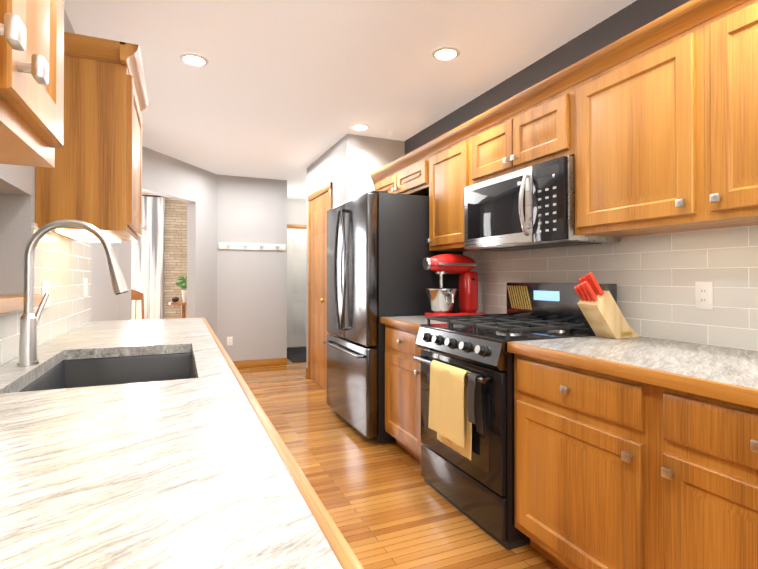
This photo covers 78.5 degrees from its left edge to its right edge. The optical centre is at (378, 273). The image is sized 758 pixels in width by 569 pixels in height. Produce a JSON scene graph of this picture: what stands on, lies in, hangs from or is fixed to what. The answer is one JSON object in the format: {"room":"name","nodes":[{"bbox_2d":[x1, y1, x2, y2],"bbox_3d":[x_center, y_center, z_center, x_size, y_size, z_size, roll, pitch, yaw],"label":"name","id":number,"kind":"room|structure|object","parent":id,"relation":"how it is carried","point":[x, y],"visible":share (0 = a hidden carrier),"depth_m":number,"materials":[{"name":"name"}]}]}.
{"room":"kitchen","nodes":[
{"label":"kitchen","id":0,"kind":"room"},
{"bbox_2d":[0,9,118,365],"bbox_3d":[-0.997,-0.069,0.825,0.120,2.530,7.780,0,-1,-23],"label":"wall","id":1,"kind":"structure","parent":0,"point":[17,198],"depth_m":1.79,"materials":[{"name":"grey paint"}]},
{"bbox_2d":[0,294,42,313],"bbox_3d":[-0.706,0.088,0.159,0.190,0.044,3.529,0,-1,-23],"label":"sill","id":2,"kind":"structure","parent":1,"relation":"attached to","point":[10,303],"depth_m":1.52,"materials":[{"name":"brown wood"}]},
{"bbox_2d":[0,0,63,167],"bbox_3d":[-0.598,-0.587,0.486,0.338,0.782,0.665,0,-1,-23],"label":"upper cabinet","id":3,"kind":"object","parent":1,"relation":"attached to","point":[31,82],"visible":1,"depth_m":0.62,"materials":[{"name":"brown wood"}]},
{"bbox_2d":[0,222,90,364],"bbox_3d":[-1.024,0.040,1.052,0.008,0.494,4.220,0,-1,-23],"label":"backsplash","id":4,"kind":"structure","parent":1,"relation":"attached to","point":[62,264],"depth_m":2.15,"materials":[{"name":"tile"}]},
{"bbox_2d":[42,281,49,307],"bbox_3d":[-1.407,0.086,1.964,0.009,0.115,0.116,0,-1,-23],"label":"light switch","id":5,"kind":"object","parent":4,"relation":"attached to","point":[46,287],"visible":0.79,"depth_m":1.96,"materials":[{"name":"white plastic"}]},
{"bbox_2d":[83,278,87,297],"bbox_3d":[-1.764,0.082,2.791,0.009,0.115,0.116,0,-1,-23],"label":"light switch","id":6,"kind":"object","parent":4,"relation":"attached to","point":[85,287],"visible":1,"depth_m":2.77,"materials":[{"name":"white plastic"}]},
{"bbox_2d":[35,32,148,242],"bbox_3d":[-1.319,-0.568,2.198,0.368,0.794,0.690,0,-1,-23],"label":"upper cabinet","id":7,"kind":"object","parent":1,"relation":"attached to","point":[93,177],"visible":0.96,"depth_m":1.94,"materials":[{"name":"brown wood"}]},
{"bbox_2d":[142,191,186,318],"bbox_3d":[-4.931,-0.029,5.739,5.420,2.530,0.120,0,-1,-23],"label":"stone wall","id":8,"kind":"structure","parent":0,"point":[175,239],"depth_m":6.55,"materials":[{"name":"beige brick"}]},
{"bbox_2d":[131,195,166,319],"bbox_3d":[-3.706,0.058,6.129,1.864,2.302,0.130,0,-1,-23],"label":"sheer curtain","id":9,"kind":"object","parent":8,"relation":"hanging from","point":[147,264],"visible":0.06,"depth_m":6.35,"materials":[{"name":"white fabric"}]},
{"bbox_2d":[118,146,216,335],"bbox_3d":[-2.338,-0.033,5.284,0.120,2.530,1.744,0,0,13],"label":"wall","id":10,"kind":"structure","parent":0,"point":[192,186],"depth_m":5.60,"materials":[{"name":"grey paint"}]},
{"bbox_2d":[217,175,286,360],"bbox_3d":[-1.981,-0.020,6.890,0.910,2.530,1.500,0,-1,-23],"label":"wall","id":11,"kind":"structure","parent":0,"point":[252,303],"depth_m":6.20,"materials":[{"name":"grey paint"}]},
{"bbox_2d":[227,337,232,345],"bbox_3d":[-1.954,0.879,6.073,0.070,0.115,0.007,0,-1,-23],"label":"outlet","id":12,"kind":"object","parent":11,"relation":"attached to","point":[229,341],"visible":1,"depth_m":6.07,"materials":[{"name":"white plastic"}]},
{"bbox_2d":[219,243,285,250],"bbox_3d":[-1.670,-0.363,6.171,0.870,0.085,0.071,0,-1,-23],"label":"hook rail","id":13,"kind":"object","parent":11,"relation":"attached to","point":[249,246],"visible":1,"depth_m":6.18,"materials":[{"name":"white paint"}]},
{"bbox_2d":[232,358,286,367],"bbox_3d":[-1.687,1.192,6.179,0.924,0.095,0.020,0,-1,-23],"label":"baseboard","id":14,"kind":"structure","parent":11,"relation":"attached to","point":[259,362],"depth_m":6.22,"materials":[{"name":"brown wood"}]},
{"bbox_2d":[287,199,306,347],"bbox_3d":[-1.084,-0.009,8.158,2.400,2.530,0.120,0,-1,-23],"label":"wall","id":15,"kind":"structure","parent":0,"point":[296,212],"depth_m":7.96,"materials":[{"name":"grey paint"}]},
{"bbox_2d":[287,224,306,346],"bbox_3d":[-1.231,0.205,8.017,0.920,2.100,0.020,0,-1,-23],"label":"door","id":16,"kind":"structure","parent":15,"relation":"attached to","point":[296,284],"depth_m":7.94,"materials":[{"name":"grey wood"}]},
{"bbox_2d":[64,0,636,199],"bbox_3d":[-1.957,-1.344,2.610,8.400,0.050,11.800,0,-1,-23],"label":"ceiling","id":17,"kind":"structure","parent":0,"point":[290,91],"depth_m":2.90,"materials":[{"name":"paint"}]},
{"bbox_2d":[179,53,208,65],"bbox_3d":[-1.137,-1.313,2.854,0.170,0.007,0.170,0,-1,-23],"label":"recessed light","id":18,"kind":"object","parent":17,"relation":"in","point":[193,59],"visible":1,"depth_m":2.83,"materials":[{"name":"white paint"}]},
{"bbox_2d":[350,124,368,129],"bbox_3d":[-0.169,-1.303,4.120,0.170,0.007,0.170,0,-1,-23],"label":"recessed light","id":19,"kind":"object","parent":17,"relation":"in","point":[359,126],"visible":1,"depth_m":4.10,"materials":[{"name":"white paint"}]},
{"bbox_2d":[432,47,459,59],"bbox_3d":[0.400,-1.314,2.776,0.170,0.007,0.170,0,-1,-23],"label":"recessed light","id":20,"kind":"object","parent":17,"relation":"in","point":[445,53],"visible":1,"depth_m":2.76,"materials":[{"name":"white paint"}]},
{"bbox_2d":[237,347,559,568],"bbox_3d":[-1.957,1.236,2.589,8.400,0.050,11.800,0,-1,-23],"label":"floor","id":21,"kind":"structure","parent":0,"point":[386,505],"depth_m":2.57,"materials":[{"name":"brown wood"}]},
{"bbox_2d":[131,289,143,319],"bbox_3d":[-3.155,0.711,5.731,0.460,1.050,0.530,0,-1,-23],"label":"dining chair","id":22,"kind":"object","parent":21,"relation":"on","point":[136,295],"visible":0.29,"depth_m":5.99,"materials":[{"name":"brown wood"}]},
{"bbox_2d":[169,301,186,317],"bbox_3d":[-2.468,0.792,5.852,0.340,0.880,0.350,0,-1,-23],"label":"side table","id":23,"kind":"object","parent":21,"relation":"on","point":[183,308],"visible":0.27,"depth_m":5.83,"materials":[{"name":"brown wood"}]},
{"bbox_2d":[171,297,178,301],"bbox_3d":[-2.545,0.319,5.795,0.090,0.065,0.090,0,-1,-23],"label":"smart speaker","id":24,"kind":"object","parent":23,"relation":"on","point":[174,299],"visible":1,"depth_m":5.77},
{"bbox_2d":[175,276,186,301],"bbox_3d":[-2.445,0.186,5.884,0.253,0.332,0.248,0,-1,-23],"label":"potted plant","id":25,"kind":"object","parent":23,"relation":"on","point":[184,292],"visible":0.38,"depth_m":5.84,"materials":[{"name":"green plant"}]},
{"bbox_2d":[287,347,305,361],"bbox_3d":[-0.994,1.243,7.305,1.000,0.012,1.300,0,-1,-23],"label":"mat","id":26,"kind":"object","parent":21,"relation":"on","point":[297,354],"visible":0.21,"depth_m":7.12,"materials":[{"name":"black fabric"}]},
{"bbox_2d":[323,190,462,442],"bbox_3d":[0.064,0.313,3.867,0.852,1.815,0.983,0,-1,-23],"label":"refrigerator","id":27,"kind":"object","parent":21,"relation":"on","point":[378,251],"visible":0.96,"depth_m":3.41,"materials":[{"name":"black"}]},
{"bbox_2d":[385,324,422,461],"bbox_3d":[0.469,0.781,3.152,0.698,0.868,0.617,0,-1,-23],"label":"base cabinet","id":28,"kind":"object","parent":21,"relation":"on","point":[402,372],"depth_m":3.01,"materials":[{"name":"brown wood"}]},
{"bbox_2d":[380,315,757,407],"bbox_3d":[1.019,0.317,1.845,0.708,0.044,3.465,0,-1,-23],"label":"countertop","id":29,"kind":"structure","parent":28,"relation":"on","point":[727,374],"depth_m":1.61,"materials":[{"name":"stone"}]},
{"bbox_2d":[422,254,483,316],"bbox_3d":[0.512,0.082,3.203,0.415,0.446,0.267,0,-1,-23],"label":"stand mixer","id":30,"kind":"object","parent":29,"relation":"on","point":[441,300],"visible":1,"depth_m":3.17,"materials":[{"name":"red metal"}]},
{"bbox_2d":[574,272,638,338],"bbox_3d":[1.051,0.145,2.162,0.330,0.303,0.111,0,-1,-23],"label":"knife block","id":31,"kind":"object","parent":29,"relation":"on","point":[600,310],"visible":1,"depth_m":2.11,"materials":[{"name":"brown wood"}]},
{"bbox_2d":[413,282,616,549],"bbox_3d":[0.678,0.630,2.488,0.774,1.160,0.752,0,-1,-23],"label":"range","id":32,"kind":"object","parent":21,"relation":"on","point":[478,488],"visible":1,"depth_m":2.25,"materials":[{"name":"black metal"}]},
{"bbox_2d":[428,360,471,459],"bbox_3d":[0.348,0.662,2.301,0.065,0.423,0.330,0,-1,-23],"label":"hanging towel","id":33,"kind":"object","parent":32,"relation":"hanging from","point":[449,423],"visible":0.98,"depth_m":2.25,"materials":[{"name":"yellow fabric"}]},
{"bbox_2d":[467,373,483,434],"bbox_3d":[0.436,0.588,2.103,0.042,0.268,0.067,0,-1,-23],"label":"pot holder","id":34,"kind":"object","parent":32,"relation":"hanging from","point":[474,393],"visible":0.98,"depth_m":2.10,"materials":[{"name":"grey fabric"}]},
{"bbox_2d":[514,354,644,568],"bbox_3d":[1.025,0.771,1.860,0.698,0.868,0.654,0,-1,-23],"label":"base cabinet","id":35,"kind":"object","parent":21,"relation":"on","point":[613,472],"depth_m":1.68,"materials":[{"name":"brown wood"}]},
{"bbox_2d":[641,382,757,568],"bbox_3d":[1.273,0.766,1.284,0.698,0.868,0.601,0,-1,-23],"label":"base cabinet","id":36,"kind":"object","parent":21,"relation":"on","point":[699,454],"depth_m":1.30,"materials":[{"name":"brown wood"}]},
{"bbox_3d":[-0.722,0.765,1.212,0.693,0.868,4.085,0,-1,-23],"label":"base cabinet","id":37,"kind":"object","parent":21,"relation":"on","visible":0},
{"bbox_2d":[0,318,363,568],"bbox_3d":[-0.725,0.312,1.233,0.686,0.044,4.120,0,-1,-23],"label":"countertop","id":38,"kind":"structure","parent":37,"relation":"on","point":[202,470],"depth_m":0.67,"materials":[{"name":"stone"}]},
{"bbox_2d":[17,219,128,366],"bbox_3d":[-1.012,0.056,1.555,0.314,0.472,0.118,0,-1,-23],"label":"faucet","id":39,"kind":"object","parent":38,"relation":"on","point":[29,320],"visible":1,"depth_m":1.49,"materials":[{"name":"silver metal"}]},
{"bbox_2d":[19,352,195,391],"bbox_3d":[-0.862,0.439,1.543,0.504,0.215,0.784,0,-1,-23],"label":"undermount sink","id":40,"kind":"object","parent":38,"relation":"in","point":[75,373],"depth_m":1.85,"materials":[{"name":"grey metal"}]},
{"bbox_2d":[306,134,753,390],"bbox_3d":[1.086,-0.059,2.005,0.720,2.530,8.300,0,-1,-23],"label":"wall","id":41,"kind":"structure","parent":0,"point":[346,165],"depth_m":4.45,"materials":[{"name":"grey paint"}]},
{"bbox_2d":[308,182,331,389],"bbox_3d":[-0.693,0.148,5.113,0.087,2.165,0.900,0,-1,-23],"label":"door","id":42,"kind":"structure","parent":41,"relation":"attached to","point":[320,205],"depth_m":5.16,"materials":[{"name":"brown wood"}]},
{"bbox_2d":[370,144,425,195],"bbox_3d":[0.306,-0.799,3.998,0.338,0.302,1.041,0,-1,-23],"label":"upper cabinet","id":43,"kind":"object","parent":41,"relation":"attached to","point":[407,174],"depth_m":3.79,"materials":[{"name":"brown wood"}]},
{"bbox_2d":[426,124,477,251],"bbox_3d":[0.619,-0.565,3.268,0.338,0.782,0.542,0,-1,-23],"label":"upper cabinet","id":44,"kind":"object","parent":41,"relation":"attached to","point":[445,154],"depth_m":3.20,"materials":[{"name":"brown wood"}]},
{"bbox_2d":[466,68,565,186],"bbox_3d":[0.892,-0.763,2.635,0.338,0.397,0.839,0,-1,-23],"label":"upper cabinet","id":45,"kind":"object","parent":41,"relation":"attached to","point":[528,129],"depth_m":2.51,"materials":[{"name":"brown wood"}]},
{"bbox_2d":[464,156,619,250],"bbox_3d":[0.843,-0.352,2.610,0.426,0.404,0.832,0,-1,-23],"label":"microwave","id":46,"kind":"object","parent":45,"relation":"attached to","point":[530,207],"visible":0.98,"depth_m":2.39,"materials":[{"name":"silver metal"}]},
{"bbox_2d":[463,225,757,350],"bbox_3d":[1.393,0.047,1.887,0.008,0.494,3.843,0,-1,-23],"label":"backsplash","id":47,"kind":"structure","parent":41,"relation":"attached to","point":[655,277],"depth_m":2.10,"materials":[{"name":"tile"}]},
{"bbox_2d":[695,282,712,309],"bbox_3d":[1.360,0.090,1.942,0.007,0.115,0.070,0,-1,-23],"label":"outlet","id":48,"kind":"object","parent":47,"relation":"attached to","point":[703,295],"visible":1,"depth_m":1.94,"materials":[{"name":"white plastic"}]},
{"bbox_2d":[566,0,757,236],"bbox_3d":[1.292,-0.578,1.706,0.338,0.782,1.179,0,-1,-23],"label":"upper cabinet","id":49,"kind":"object","parent":41,"relation":"attached to","point":[652,127],"depth_m":1.75,"materials":[{"name":"brown wood"}]},
{"bbox_2d":[405,0,689,154],"bbox_3d":[1.204,-1.144,2.342,0.004,0.354,4.810,0,-1,-23],"label":"wall","id":50,"kind":"structure","parent":0,"point":[632,17],"depth_m":2.71,"materials":[{"name":"grey paint"}]}
]}

